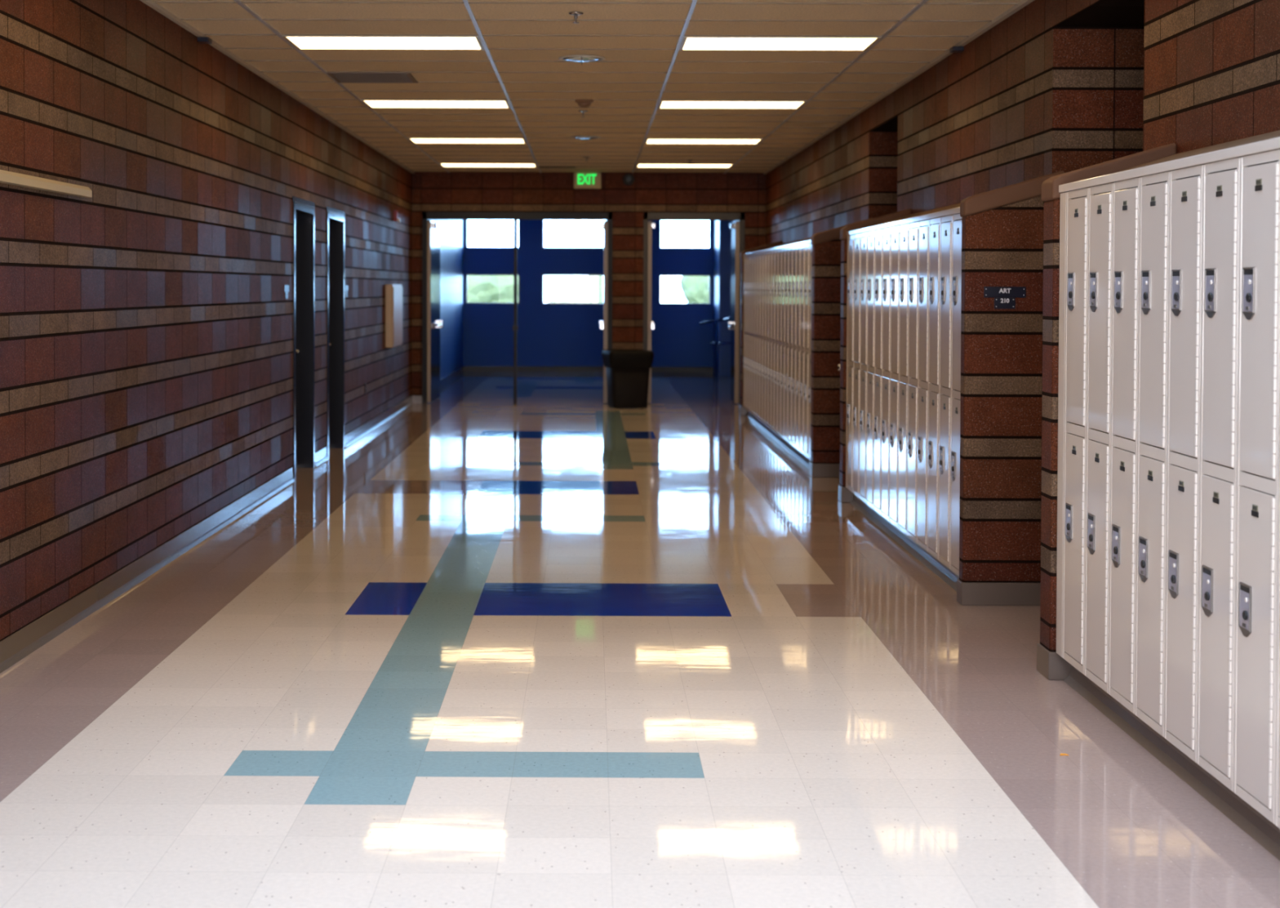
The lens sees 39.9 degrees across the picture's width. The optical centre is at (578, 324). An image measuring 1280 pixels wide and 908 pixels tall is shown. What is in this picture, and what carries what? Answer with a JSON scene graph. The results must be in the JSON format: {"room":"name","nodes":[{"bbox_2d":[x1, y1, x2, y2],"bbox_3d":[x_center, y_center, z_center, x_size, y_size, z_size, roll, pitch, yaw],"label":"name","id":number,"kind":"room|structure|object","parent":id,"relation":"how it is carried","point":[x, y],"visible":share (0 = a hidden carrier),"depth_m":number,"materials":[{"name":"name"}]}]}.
{"room":"school corridor","nodes":[
{"label":"school corridor","id":0,"kind":"room"},
{"bbox_2d":[0,0,463,641],"bbox_3d":[-2.407,-0.366,15.363,0.331,3.174,33.900,0,1,0],"label":"wall","id":1,"kind":"structure","parent":0,"point":[146,320],"depth_m":9.58,"materials":[{"name":"brown brick"}]},
{"bbox_2d":[0,169,92,197],"bbox_3d":[-2.310,-0.586,6.716,0.045,0.047,3.020,0,1,0],"label":"raceway","id":2,"kind":"object","parent":1,"relation":"attached to","point":[6,176],"visible":1,"depth_m":7.52,"materials":[{"name":"beige"}]},
{"bbox_2d":[196,36,212,44],"bbox_3d":[-2.266,-1.719,10.653,0.070,0.029,0.100,0,1,0],"label":"clip","id":3,"kind":"object","parent":1,"relation":"attached to","point":[202,40],"visible":1,"depth_m":10.61,"materials":[{"name":"black metal"}]},
{"bbox_2d":[0,395,413,673],"bbox_3d":[-2.298,1.258,10.920,0.022,0.114,24.950,0,1,0],"label":"baseboard","id":4,"kind":"structure","parent":1,"relation":"attached to","point":[32,637],"depth_m":9.33,"materials":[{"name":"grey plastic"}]},
{"bbox_2d":[140,0,414,173],"bbox_3d":[-2.284,-1.751,10.857,0.030,0.023,24.950,0,1,0],"label":"trim","id":5,"kind":"structure","parent":1,"relation":"attached to","point":[151,3],"depth_m":12.37,"materials":[{"name":"beige metal"}]},
{"bbox_2d":[292,195,315,479],"bbox_3d":[-2.384,0.103,14.568,0.232,2.270,1.090,0,1,0],"label":"door","id":6,"kind":"structure","parent":1,"relation":"in","point":[304,211],"depth_m":15.02,"materials":[{"name":"black metal"}]},
{"bbox_2d":[326,206,344,457],"bbox_3d":[-2.371,0.065,16.377,0.232,2.270,1.130,0,1,0],"label":"door","id":7,"kind":"structure","parent":1,"relation":"in","point":[335,217],"depth_m":16.85,"materials":[{"name":"black"}]},
{"bbox_2d":[385,284,402,347],"bbox_3d":[-2.187,-0.106,20.848,0.095,0.735,1.020,0,1,0],"label":"upper cabinet","id":8,"kind":"object","parent":1,"relation":"attached to","point":[393,292],"visible":1,"depth_m":20.39,"materials":[{"name":"beige"}]},
{"bbox_2d":[440,365,713,386],"bbox_3d":[0.143,0.914,27.955,4.600,0.100,8.740,0,1,0],"label":"baseboard","id":9,"kind":"structure","parent":1,"relation":"attached to","point":[464,368],"depth_m":32.31,"materials":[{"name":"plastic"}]},
{"bbox_2d":[152,0,1022,172],"bbox_3d":[0.431,-1.802,10.812,6.100,0.096,25.300,0,1,0],"label":"ceiling","id":10,"kind":"structure","parent":0,"point":[182,11],"depth_m":12.29,"materials":[{"name":"tile"}]},
{"bbox_2d":[326,72,417,83],"bbox_3d":[-1.494,-1.793,12.794,0.590,0.008,0.590,0,1,0],"label":"ceiling vent","id":11,"kind":"object","parent":10,"relation":"in","point":[364,77],"visible":1,"depth_m":12.79,"materials":[{"name":"brown"}]},
{"bbox_2d":[281,35,484,49],"bbox_3d":[-1.202,-1.756,10.964,1.195,0.010,0.586,0,1,0],"label":"recessed light","id":12,"kind":"object","parent":10,"relation":"in","point":[299,42],"visible":1,"depth_m":10.93,"materials":[{"name":"beige plastic"}]},
{"bbox_2d":[360,99,510,107],"bbox_3d":[-1.177,-1.833,14.621,1.195,0.010,0.586,0,1,0],"label":"recessed light","id":13,"kind":"object","parent":10,"relation":"in","point":[370,103],"visible":1,"depth_m":14.61,"materials":[{"name":"beige plastic"}]},
{"bbox_2d":[407,137,526,143],"bbox_3d":[-1.151,-1.909,18.277,1.195,0.010,0.586,0,1,0],"label":"recessed light","id":14,"kind":"object","parent":10,"relation":"in","point":[488,140],"visible":1,"depth_m":18.27,"materials":[{"name":"beige plastic"}]},
{"bbox_2d":[439,163,537,167],"bbox_3d":[-1.125,-1.986,21.934,1.195,0.010,0.586,0,1,0],"label":"recessed light","id":15,"kind":"object","parent":10,"relation":"in","point":[495,165],"visible":1,"depth_m":21.95,"materials":[{"name":"beige plastic"}]},
{"bbox_2d":[233,0,928,173],"bbox_3d":[0.044,-1.837,14.890,3.682,0.008,16.850,0,1,0],"label":"grid","id":16,"kind":"object","parent":10,"relation":"attached to","point":[467,5],"visible":1,"depth_m":12.20,"materials":[{"name":"grey metal"}]},
{"bbox_2d":[558,54,604,64],"bbox_3d":[0.019,-1.755,11.686,0.310,0.028,0.310,0,1,0],"label":"ceiling speaker","id":17,"kind":"object","parent":10,"relation":"attached to","point":[572,58],"visible":1,"depth_m":11.61,"materials":[{"name":"beige"}]},
{"bbox_2d":[574,99,594,107],"bbox_3d":[0.045,-1.795,14.335,0.156,0.060,0.156,0,1,0],"label":"smoke detector","id":18,"kind":"object","parent":10,"relation":"attached to","point":[582,103],"visible":1,"depth_m":14.29,"materials":[{"name":"brown"}]},
{"bbox_2d":[570,135,600,140],"bbox_3d":[0.071,-1.884,17.814,0.310,0.028,0.310,0,1,0],"label":"ceiling speaker","id":19,"kind":"object","parent":10,"relation":"attached to","point":[581,137],"visible":1,"depth_m":17.73,"materials":[{"name":"beige"}]},
{"bbox_2d":[154,1,1017,170],"bbox_3d":[0.072,-1.838,14.916,4.686,0.006,15.862,0,1,0],"label":"grid","id":20,"kind":"object","parent":10,"relation":"attached to","point":[154,2],"visible":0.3,"depth_m":13.07,"materials":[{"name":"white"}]},
{"bbox_2d":[635,163,733,167],"bbox_3d":[1.313,-1.978,21.917,1.195,0.010,0.586,0,1,0],"label":"recessed light","id":21,"kind":"object","parent":10,"relation":"in","point":[638,165],"visible":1,"depth_m":21.88,"materials":[{"name":"beige plastic"}]},
{"bbox_2d":[644,138,763,143],"bbox_3d":[1.288,-1.901,18.260,1.195,0.010,0.586,0,1,0],"label":"recessed light","id":22,"kind":"object","parent":10,"relation":"in","point":[647,140],"visible":1,"depth_m":18.22,"materials":[{"name":"beige plastic"}]},
{"bbox_2d":[657,100,807,108],"bbox_3d":[1.262,-1.825,14.604,1.195,0.010,0.586,0,1,0],"label":"recessed light","id":23,"kind":"object","parent":10,"relation":"in","point":[663,104],"visible":1,"depth_m":14.57,"materials":[{"name":"beige plastic"}]},
{"bbox_2d":[679,35,881,50],"bbox_3d":[1.236,-1.748,10.947,1.195,0.010,0.586,0,1,0],"label":"recessed light","id":24,"kind":"object","parent":10,"relation":"in","point":[688,43],"visible":1,"depth_m":10.92,"materials":[{"name":"beige plastic"}]},
{"bbox_2d":[411,171,765,395],"bbox_3d":[0.128,-0.503,23.444,4.686,3.124,0.200,0,1,0],"label":"wall","id":25,"kind":"structure","parent":0,"point":[432,191],"depth_m":23.32,"materials":[{"name":"brown brick"}]},
{"bbox_2d":[422,211,612,404],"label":"door frame","id":26,"kind":"structure","parent":25,"relation":"in","point":[432,323],"depth_m":23.43,"materials":[{"name":"grey metal"}]},
{"bbox_2d":[573,172,600,188],"bbox_3d":[0.114,-1.903,23.263,0.360,0.215,0.064,0,1,0],"label":"exit sign","id":27,"kind":"object","parent":25,"relation":"attached to","point":[581,180],"visible":1,"depth_m":23.24,"materials":[{"name":"green"}]},
{"bbox_2d":[622,173,634,185],"bbox_3d":[0.659,-1.917,23.288,0.156,0.156,0.045,0,1,0],"label":"wall speaker","id":28,"kind":"object","parent":25,"relation":"attached to","point":[628,179],"visible":1,"depth_m":23.28,"materials":[{"name":"black plastic"}]},
{"bbox_2d":[643,212,744,404],"bbox_3d":[1.526,-0.215,23.685,1.342,2.546,0.712,0,1,0],"label":"door frame","id":29,"kind":"structure","parent":25,"relation":"in","point":[737,228],"depth_m":23.42,"materials":[{"name":"grey metal"}]},
{"bbox_2d":[462,219,714,366],"bbox_3d":[0.579,-0.715,32.389,6.100,3.174,0.200,0,1,0],"label":"wall","id":30,"kind":"structure","parent":0,"point":[548,335],"depth_m":32.30,"materials":[{"name":"blue paint"}]},
{"bbox_2d":[466,274,519,303],"bbox_3d":[-1.584,-0.652,32.405,0.985,0.545,0.060,0,1,0],"label":"window","id":31,"kind":"structure","parent":30,"relation":"in","point":[467,302],"depth_m":32.38,"materials":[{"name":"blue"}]},
{"bbox_2d":[466,219,519,248],"bbox_3d":[-1.580,-1.717,32.383,0.985,0.635,0.060,0,1,0],"label":"window","id":32,"kind":"structure","parent":30,"relation":"in","point":[467,246],"depth_m":32.36,"materials":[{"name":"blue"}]},
{"bbox_2d":[542,274,602,303],"bbox_3d":[-0.071,-0.647,32.395,1.200,0.545,0.060,0,1,0],"label":"window","id":33,"kind":"structure","parent":30,"relation":"in","point":[542,274],"depth_m":32.37,"materials":[{"name":"white glass"}]},
{"bbox_2d":[659,274,710,304],"bbox_3d":[1.949,-0.641,32.381,0.940,0.545,0.060,0,1,0],"label":"window","id":34,"kind":"structure","parent":30,"relation":"in","point":[708,303],"depth_m":32.35,"materials":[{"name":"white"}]},
{"bbox_2d":[659,220,711,248],"bbox_3d":[1.952,-1.705,32.358,0.940,0.635,0.060,0,1,0],"label":"window","id":35,"kind":"structure","parent":30,"relation":"in","point":[660,220],"depth_m":32.33,"materials":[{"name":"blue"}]},
{"bbox_2d":[0,371,1279,907],"bbox_3d":[0.469,1.225,15.622,6.096,0.001,34.747,0,1,0],"label":"floor","id":36,"kind":"structure","parent":0,"point":[557,646],"depth_m":6.40,"materials":[{"name":"beige tile"}]},
{"bbox_2d":[601,349,653,408],"bbox_3d":[0.632,0.706,22.736,0.605,0.738,0.520,0,1,-12],"label":"trash can","id":37,"kind":"object","parent":36,"relation":"on","point":[628,371],"visible":1,"depth_m":22.53,"materials":[{"name":"black plastic"}]},
{"bbox_2d":[699,316,730,377],"bbox_3d":[2.483,0.383,30.311,0.276,1.079,1.068,-1,1,-30],"label":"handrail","id":38,"kind":"object","parent":36,"relation":"on","point":[716,343],"visible":0.87,"depth_m":30.54,"materials":[{"name":"metal"}]},
{"bbox_2d":[713,220,738,375],"bbox_3d":[2.672,-0.614,27.901,0.450,3.174,8.749,0,1,0],"label":"wall","id":39,"kind":"structure","parent":0,"point":[722,232],"depth_m":30.99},
{"bbox_2d":[739,240,781,415],"bbox_3d":[2.210,0.045,21.431,0.489,2.126,0.176,0,1,0],"label":"wall","id":40,"kind":"structure","parent":0,"point":[743,411],"depth_m":21.35,"materials":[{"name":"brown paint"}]},
{"bbox_2d":[808,217,872,477],"bbox_3d":[2.161,0.190,14.497,0.489,2.126,0.186,0,1,0],"label":"wall","id":41,"kind":"structure","parent":0,"point":[824,462],"depth_m":14.42,"materials":[{"name":"brown brick"}]},
{"bbox_2d":[742,239,810,256],"bbox_3d":[1.985,-0.764,17.949,0.034,0.031,6.770,0,1,0],"label":"trim","id":42,"kind":"structure","parent":41,"relation":"attached to","point":[806,242],"depth_m":17.17,"materials":[{"name":"white metal"}]},
{"bbox_2d":[838,208,911,502],"bbox_3d":[2.149,0.226,12.798,0.489,2.126,0.186,0,1,0],"label":"wall","id":43,"kind":"structure","parent":0,"point":[845,495],"depth_m":12.73,"materials":[{"name":"brown brick"}]},
{"bbox_2d":[956,170,1064,605],"bbox_3d":[2.120,0.313,8.644,0.489,2.126,0.116,0,1,0],"label":"wall","id":44,"kind":"structure","parent":0,"point":[1001,403],"depth_m":8.60,"materials":[{"name":"brown brick"}]},
{"bbox_2d":[846,206,959,235],"bbox_3d":[1.934,-0.612,10.686,0.034,0.031,4.020,0,1,0],"label":"trim","id":45,"kind":"structure","parent":44,"relation":"attached to","point":[957,210],"depth_m":10.23,"materials":[{"name":"beige metal"}]},
{"bbox_2d":[983,286,1026,308],"bbox_3d":[2.078,-0.130,8.580,0.204,0.108,0.005,0,1,0],"label":"room sign","id":46,"kind":"object","parent":44,"relation":"attached to","point":[1004,296],"visible":1,"depth_m":8.58,"materials":[{"name":"black plastic"}]},
{"bbox_2d":[765,0,1279,244],"bbox_3d":[2.533,-0.234,10.955,0.300,3.124,25.150,0,1,0],"label":"wall","id":47,"kind":"structure","parent":0,"point":[1030,96],"depth_m":9.24,"materials":[{"name":"brown brick"}]},
{"bbox_2d":[745,410,810,468],"bbox_3d":[2.212,1.126,17.987,0.431,0.108,6.770,0,1,0],"label":"baseboard","id":48,"kind":"structure","parent":47,"relation":"attached to","point":[790,448],"depth_m":17.52,"materials":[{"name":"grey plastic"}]},
{"bbox_2d":[742,256,746,408],"bbox_3d":[2.212,0.095,21.167,0.462,1.817,0.303,0,1,0],"label":"locker","id":49,"kind":"object","parent":48,"relation":"on","point":[744,257],"visible":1,"depth_m":21.19,"materials":[{"name":"beige metal"}]},
{"bbox_2d":[745,255,748,409],"bbox_3d":[2.209,0.101,20.862,0.462,1.817,0.303,0,1,0],"label":"locker","id":50,"kind":"object","parent":48,"relation":"on","point":[747,257],"visible":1,"depth_m":20.88,"materials":[{"name":"beige metal"}]},
{"bbox_2d":[746,255,750,411],"bbox_3d":[2.207,0.108,20.557,0.462,1.817,0.303,0,1,0],"label":"locker","id":51,"kind":"object","parent":48,"relation":"on","point":[748,260],"visible":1,"depth_m":20.57,"materials":[{"name":"beige metal"}]},
{"bbox_2d":[749,254,752,413],"bbox_3d":[2.205,0.114,20.253,0.462,1.817,0.303,0,1,0],"label":"locker","id":52,"kind":"object","parent":48,"relation":"on","point":[751,256],"visible":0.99,"depth_m":20.26,"materials":[{"name":"beige metal"}]},
{"bbox_2d":[751,254,755,415],"bbox_3d":[2.203,0.120,19.948,0.462,1.817,0.303,0,1,0],"label":"locker","id":53,"kind":"object","parent":48,"relation":"on","point":[753,255],"visible":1,"depth_m":19.95,"materials":[{"name":"beige metal"}]},
{"bbox_2d":[754,253,758,417],"bbox_3d":[2.201,0.127,19.643,0.462,1.817,0.303,0,1,0],"label":"locker","id":54,"kind":"object","parent":48,"relation":"on","point":[756,255],"visible":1,"depth_m":19.65,"materials":[{"name":"beige metal"}]},
{"bbox_2d":[756,253,760,419],"bbox_3d":[2.199,0.133,19.338,0.462,1.817,0.303,0,1,0],"label":"locker","id":55,"kind":"object","parent":48,"relation":"on","point":[759,255],"visible":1,"depth_m":19.35,"materials":[{"name":"beige metal"}]},
{"bbox_2d":[760,253,763,421],"bbox_3d":[2.197,0.140,19.034,0.462,1.817,0.303,0,1,0],"label":"locker","id":56,"kind":"object","parent":48,"relation":"on","point":[762,254],"visible":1,"depth_m":19.05,"materials":[{"name":"beige metal"}]},
{"bbox_2d":[762,252,766,424],"bbox_3d":[2.194,0.146,18.729,0.462,1.817,0.303,0,1,0],"label":"locker","id":57,"kind":"object","parent":48,"relation":"on","point":[764,253],"visible":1,"depth_m":18.73,"materials":[{"name":"beige metal"}]},
{"bbox_2d":[765,251,768,426],"bbox_3d":[2.192,0.152,18.424,0.462,1.817,0.303,0,1,0],"label":"locker","id":58,"kind":"object","parent":48,"relation":"on","point":[767,253],"visible":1,"depth_m":18.44,"materials":[{"name":"beige metal"}]},
{"bbox_2d":[768,251,772,428],"bbox_3d":[2.190,0.159,18.119,0.462,1.817,0.303,0,1,0],"label":"locker","id":59,"kind":"object","parent":48,"relation":"on","point":[770,252],"visible":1,"depth_m":18.13,"materials":[{"name":"beige metal"}]},
{"bbox_2d":[771,250,775,431],"bbox_3d":[2.188,0.165,17.815,0.462,1.817,0.303,0,1,0],"label":"locker","id":60,"kind":"object","parent":48,"relation":"on","point":[773,251],"visible":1,"depth_m":17.81,"materials":[{"name":"beige metal"}]},
{"bbox_2d":[774,249,778,433],"bbox_3d":[2.186,0.172,17.510,0.462,1.817,0.303,0,1,0],"label":"locker","id":61,"kind":"object","parent":48,"relation":"on","point":[776,251],"visible":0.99,"depth_m":17.50,"materials":[{"name":"beige metal"}]},
{"bbox_2d":[777,248,782,435],"bbox_3d":[2.184,0.178,17.205,0.462,1.817,0.303,0,1,0],"label":"locker","id":62,"kind":"object","parent":48,"relation":"on","point":[780,280],"visible":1,"depth_m":17.20,"materials":[{"name":"beige metal"}]},
{"bbox_2d":[781,248,785,439],"bbox_3d":[2.182,0.184,16.901,0.462,1.817,0.303,0,1,0],"label":"locker","id":63,"kind":"object","parent":48,"relation":"on","point":[783,288],"visible":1,"depth_m":16.90,"materials":[{"name":"beige metal"}]},
{"bbox_2d":[784,247,789,441],"bbox_3d":[2.179,0.191,16.596,0.462,1.817,0.303,0,1,0],"label":"locker","id":64,"kind":"object","parent":48,"relation":"on","point":[786,331],"visible":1,"depth_m":16.60,"materials":[{"name":"beige metal"}]},
{"bbox_2d":[787,247,792,444],"bbox_3d":[2.177,0.197,16.291,0.462,1.817,0.303,0,1,0],"label":"locker","id":65,"kind":"object","parent":48,"relation":"on","point":[790,249],"visible":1,"depth_m":16.29,"materials":[{"name":"beige metal"}]},
{"bbox_2d":[791,246,796,447],"bbox_3d":[2.175,0.203,15.986,0.462,1.817,0.303,0,1,0],"label":"locker","id":66,"kind":"object","parent":48,"relation":"on","point":[794,248],"visible":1,"depth_m":15.99,"materials":[{"name":"beige metal"}]},
{"bbox_2d":[795,245,800,450],"bbox_3d":[2.173,0.210,15.682,0.462,1.817,0.303,0,1,0],"label":"locker","id":67,"kind":"object","parent":48,"relation":"on","point":[798,247],"visible":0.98,"depth_m":15.68,"materials":[{"name":"beige metal"}]},
{"bbox_2d":[799,244,804,453],"bbox_3d":[2.171,0.216,15.377,0.462,1.817,0.303,0,1,0],"label":"locker","id":68,"kind":"object","parent":48,"relation":"on","point":[802,246],"visible":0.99,"depth_m":15.38,"materials":[{"name":"beige metal"}]},
{"bbox_2d":[803,244,808,457],"bbox_3d":[2.169,0.223,15.072,0.462,1.817,0.303,0,1,0],"label":"locker","id":69,"kind":"object","parent":48,"relation":"on","point":[806,246],"visible":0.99,"depth_m":15.08,"materials":[{"name":"beige metal"}]},
{"bbox_2d":[808,243,812,459],"bbox_3d":[2.166,0.229,14.768,0.462,1.817,0.303,0,1,0],"label":"locker","id":70,"kind":"object","parent":48,"relation":"on","point":[810,245],"visible":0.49,"depth_m":14.82,"materials":[{"name":"beige metal"}]},
{"bbox_2d":[763,0,1034,173],"bbox_3d":[2.372,-1.735,10.825,0.030,0.023,24.950,0,1,0],"label":"trim","id":71,"kind":"structure","parent":47,"relation":"attached to","point":[1021,4],"depth_m":12.25,"materials":[{"name":"beige"}]},
{"bbox_2d":[849,493,959,591],"bbox_3d":[2.160,1.279,10.724,0.431,0.108,4.020,0,1,0],"label":"baseboard","id":72,"kind":"structure","parent":47,"relation":"attached to","point":[949,577],"depth_m":10.46,"materials":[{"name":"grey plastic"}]},
{"bbox_2d":[845,235,848,487],"bbox_3d":[2.152,0.273,12.689,0.441,1.817,0.028,0,1,0],"label":"filler panel","id":73,"kind":"object","parent":72,"relation":"on","point":[847,236],"visible":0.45,"depth_m":12.69,"materials":[{"name":"beige metal"}]},
{"bbox_2d":[846,235,853,492],"bbox_3d":[2.151,0.276,12.520,0.462,1.817,0.303,0,1,0],"label":"locker","id":74,"kind":"object","parent":72,"relation":"on","point":[851,238],"visible":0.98,"depth_m":12.52,"materials":[{"name":"beige metal"}]},
{"bbox_2d":[852,233,861,497],"bbox_3d":[2.148,0.283,12.215,0.462,1.817,0.303,0,1,0],"label":"locker","id":75,"kind":"object","parent":72,"relation":"on","point":[857,237],"visible":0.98,"depth_m":12.22,"materials":[{"name":"beige metal"}]},
{"bbox_2d":[858,231,867,502],"bbox_3d":[2.146,0.289,11.910,0.462,1.817,0.303,0,1,0],"label":"locker","id":76,"kind":"object","parent":72,"relation":"on","point":[864,242],"visible":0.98,"depth_m":11.91,"materials":[{"name":"beige metal"}]},
{"bbox_2d":[866,230,875,508],"bbox_3d":[2.144,0.295,11.606,0.462,1.817,0.303,0,1,0],"label":"locker","id":77,"kind":"object","parent":72,"relation":"on","point":[871,235],"visible":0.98,"depth_m":11.61,"materials":[{"name":"beige metal"}]},
{"bbox_2d":[873,228,883,514],"bbox_3d":[2.142,0.302,11.301,0.462,1.817,0.303,0,1,0],"label":"locker","id":78,"kind":"object","parent":72,"relation":"on","point":[878,233],"visible":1,"depth_m":11.30,"materials":[{"name":"beige metal"}]},
{"bbox_2d":[880,226,891,520],"bbox_3d":[2.140,0.308,10.996,0.462,1.817,0.303,0,1,0],"label":"locker","id":79,"kind":"object","parent":72,"relation":"on","point":[886,254],"visible":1,"depth_m":11.00,"materials":[{"name":"beige metal"}]},
{"bbox_2d":[888,225,899,528],"bbox_3d":[2.138,0.315,10.691,0.462,1.817,0.303,0,1,0],"label":"locker","id":80,"kind":"object","parent":72,"relation":"on","point":[895,260],"visible":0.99,"depth_m":10.69,"materials":[{"name":"beige metal"}]},
{"bbox_2d":[897,223,909,535],"bbox_3d":[2.135,0.321,10.387,0.462,1.817,0.303,0,1,0],"label":"locker","id":81,"kind":"object","parent":72,"relation":"on","point":[904,228],"visible":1,"depth_m":10.39,"materials":[{"name":"beige metal"}]},
{"bbox_2d":[906,222,919,542],"bbox_3d":[2.133,0.327,10.082,0.462,1.817,0.303,0,1,0],"label":"locker","id":82,"kind":"object","parent":72,"relation":"on","point":[913,227],"visible":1,"depth_m":10.09,"materials":[{"name":"beige metal"}]},
{"bbox_2d":[916,219,928,550],"bbox_3d":[2.131,0.334,9.777,0.462,1.817,0.303,0,1,0],"label":"locker","id":83,"kind":"object","parent":72,"relation":"on","point":[923,241],"visible":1,"depth_m":9.77,"materials":[{"name":"beige metal"}]},
{"bbox_2d":[926,217,940,559],"bbox_3d":[2.129,0.340,9.473,0.462,1.817,0.303,0,1,0],"label":"locker","id":84,"kind":"object","parent":72,"relation":"on","point":[934,224],"visible":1,"depth_m":9.47,"materials":[{"name":"beige metal"}]},
{"bbox_2d":[937,214,952,568],"bbox_3d":[2.127,0.347,9.168,0.462,1.817,0.303,0,1,0],"label":"locker","id":85,"kind":"object","parent":72,"relation":"on","point":[945,269],"visible":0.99,"depth_m":9.17,"materials":[{"name":"beige metal"}]},
{"bbox_2d":[949,213,962,576],"bbox_3d":[2.125,0.353,8.863,0.462,1.817,0.303,0,1,0],"label":"locker","id":86,"kind":"object","parent":72,"relation":"on","point":[956,219],"visible":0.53,"depth_m":8.89,"materials":[{"name":"beige metal"}]},
{"bbox_2d":[875,203,959,225],"bbox_3d":[2.155,-0.682,10.683,0.453,0.140,4.020,0,1,0],"label":"trim","id":87,"kind":"structure","parent":47,"relation":"attached to","point":[957,205],"depth_m":11.35,"materials":[{"name":"brown paint"}]},
{"bbox_2d":[1062,664,1279,860],"bbox_3d":[2.121,1.397,5.096,0.431,0.108,3.760,0,1,0],"label":"baseboard","id":88,"kind":"structure","parent":47,"relation":"attached to","point":[1265,833],"depth_m":5.62,"materials":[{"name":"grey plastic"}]},
{"bbox_2d":[1056,191,1066,657],"bbox_3d":[2.112,0.394,6.901,0.441,1.817,0.087,0,1,0],"label":"filler panel","id":89,"kind":"object","parent":88,"relation":"on","point":[1063,195],"visible":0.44,"depth_m":6.90,"materials":[{"name":"beige metal"}]},
{"bbox_2d":[1062,187,1088,674],"bbox_3d":[2.109,0.398,6.703,0.462,1.817,0.303,0,1,0],"label":"locker","id":90,"kind":"object","parent":88,"relation":"on","point":[1077,201],"visible":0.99,"depth_m":6.70,"materials":[{"name":"beige metal"}]},
{"bbox_2d":[1084,182,1112,693],"bbox_3d":[2.107,0.405,6.398,0.462,1.817,0.303,0,1,0],"label":"locker","id":91,"kind":"object","parent":88,"relation":"on","point":[1100,197],"visible":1,"depth_m":6.39,"materials":[{"name":"beige metal"}]},
{"bbox_2d":[1107,177,1139,714],"bbox_3d":[2.105,0.411,6.093,0.462,1.817,0.303,0,1,0],"label":"locker","id":92,"kind":"object","parent":88,"relation":"on","point":[1126,193],"visible":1,"depth_m":6.09,"materials":[{"name":"beige metal"}]},
{"bbox_2d":[1134,171,1169,737],"bbox_3d":[2.103,0.417,5.788,0.462,1.817,0.303,0,1,0],"label":"locker","id":93,"kind":"object","parent":88,"relation":"on","point":[1153,227],"visible":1,"depth_m":5.78,"materials":[{"name":"beige metal"}]},
{"bbox_2d":[1164,164,1202,762],"bbox_3d":[2.101,0.424,5.484,0.462,1.817,0.303,0,1,0],"label":"locker","id":94,"kind":"object","parent":88,"relation":"on","point":[1185,184],"visible":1,"depth_m":5.48,"materials":[{"name":"beige metal"}]},
{"bbox_2d":[1195,157,1239,791],"bbox_3d":[2.099,0.430,5.179,0.462,1.817,0.303,0,1,0],"label":"locker","id":95,"kind":"object","parent":88,"relation":"on","point":[1220,180],"visible":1,"depth_m":5.17,"materials":[{"name":"beige metal"}]},
{"bbox_2d":[1232,149,1279,823],"bbox_3d":[2.096,0.437,4.874,0.462,1.817,0.303,0,1,0],"label":"locker","id":96,"kind":"object","parent":88,"relation":"on","point":[1259,252],"visible":1,"depth_m":4.87,"materials":[{"name":"beige metal"}]},
{"bbox_2d":[1274,344,1279,828],"bbox_3d":[2.094,0.443,4.570,0.462,1.817,0.303,0,1,0],"label":"locker","id":97,"kind":"object","parent":88,"relation":"on","point":[1277,773],"visible":1,"depth_m":4.72,"materials":[{"name":"beige metal"}]},
{"bbox_2d":[1114,129,1279,173],"bbox_3d":[2.116,-0.564,5.054,0.453,0.140,3.760,0,1,0],"label":"trim","id":98,"kind":"structure","parent":47,"relation":"attached to","point":[1275,134],"depth_m":6.13,"materials":[{"name":"brown paint"}]},
{"bbox_2d":[1036,142,1176,679],"bbox_3d":[2.109,0.346,7.039,0.489,2.126,0.186,0,1,0],"label":"wall","id":99,"kind":"structure","parent":0,"point":[1051,665],"depth_m":6.97,"materials":[{"name":"brown brick"}]},
{"bbox_2d":[1058,137,1279,192],"bbox_3d":[1.894,-0.494,5.058,0.034,0.031,3.760,0,1,0],"label":"trim","id":100,"kind":"structure","parent":99,"relation":"attached to","point":[1273,144],"depth_m":5.51,"materials":[{"name":"beige metal"}]},
{"bbox_2d":[1111,11,1144,159],"bbox_3d":[3.162,-0.139,8.090,1.000,3.060,1.853,0,1,0],"label":"wall","id":101,"kind":"structure","parent":0,"point":[1128,35],"depth_m":8.80,"materials":[{"name":"brown brick"}]},
{"label":"outside","id":102,"kind":"structure","parent":0,"visible":0},
{"bbox_3d":[0.605,0.063,86.418,120.000,0.050,107.200,0,1,0],"label":"ground","id":103,"kind":"structure","parent":102,"visible":0},
{"bbox_2d":[467,275,518,302],"bbox_3d":[-3.953,-0.756,61.876,4.741,2.591,4.877,1,2,39],"label":"shrub","id":104,"kind":"object","parent":103,"relation":"on","point":[481,288],"visible":0.11,"depth_m":60.31,"materials":[{"name":"green plant"}]},
{"bbox_2d":[547,275,602,302],"bbox_3d":[0.894,-0.856,64.043,4.153,2.728,4.072,0,1,0],"label":"shrub","id":105,"kind":"object","parent":103,"relation":"on","point":[590,290],"visible":0.16,"depth_m":62.93,"materials":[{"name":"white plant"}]},
{"bbox_2d":[680,275,709,302],"bbox_3d":[5.640,-0.784,63.050,4.302,2.658,4.131,0,1,0],"label":"shrub","id":106,"kind":"object","parent":103,"relation":"on","point":[695,289],"visible":0.09,"depth_m":62.52,"materials":[{"name":"green plant"}]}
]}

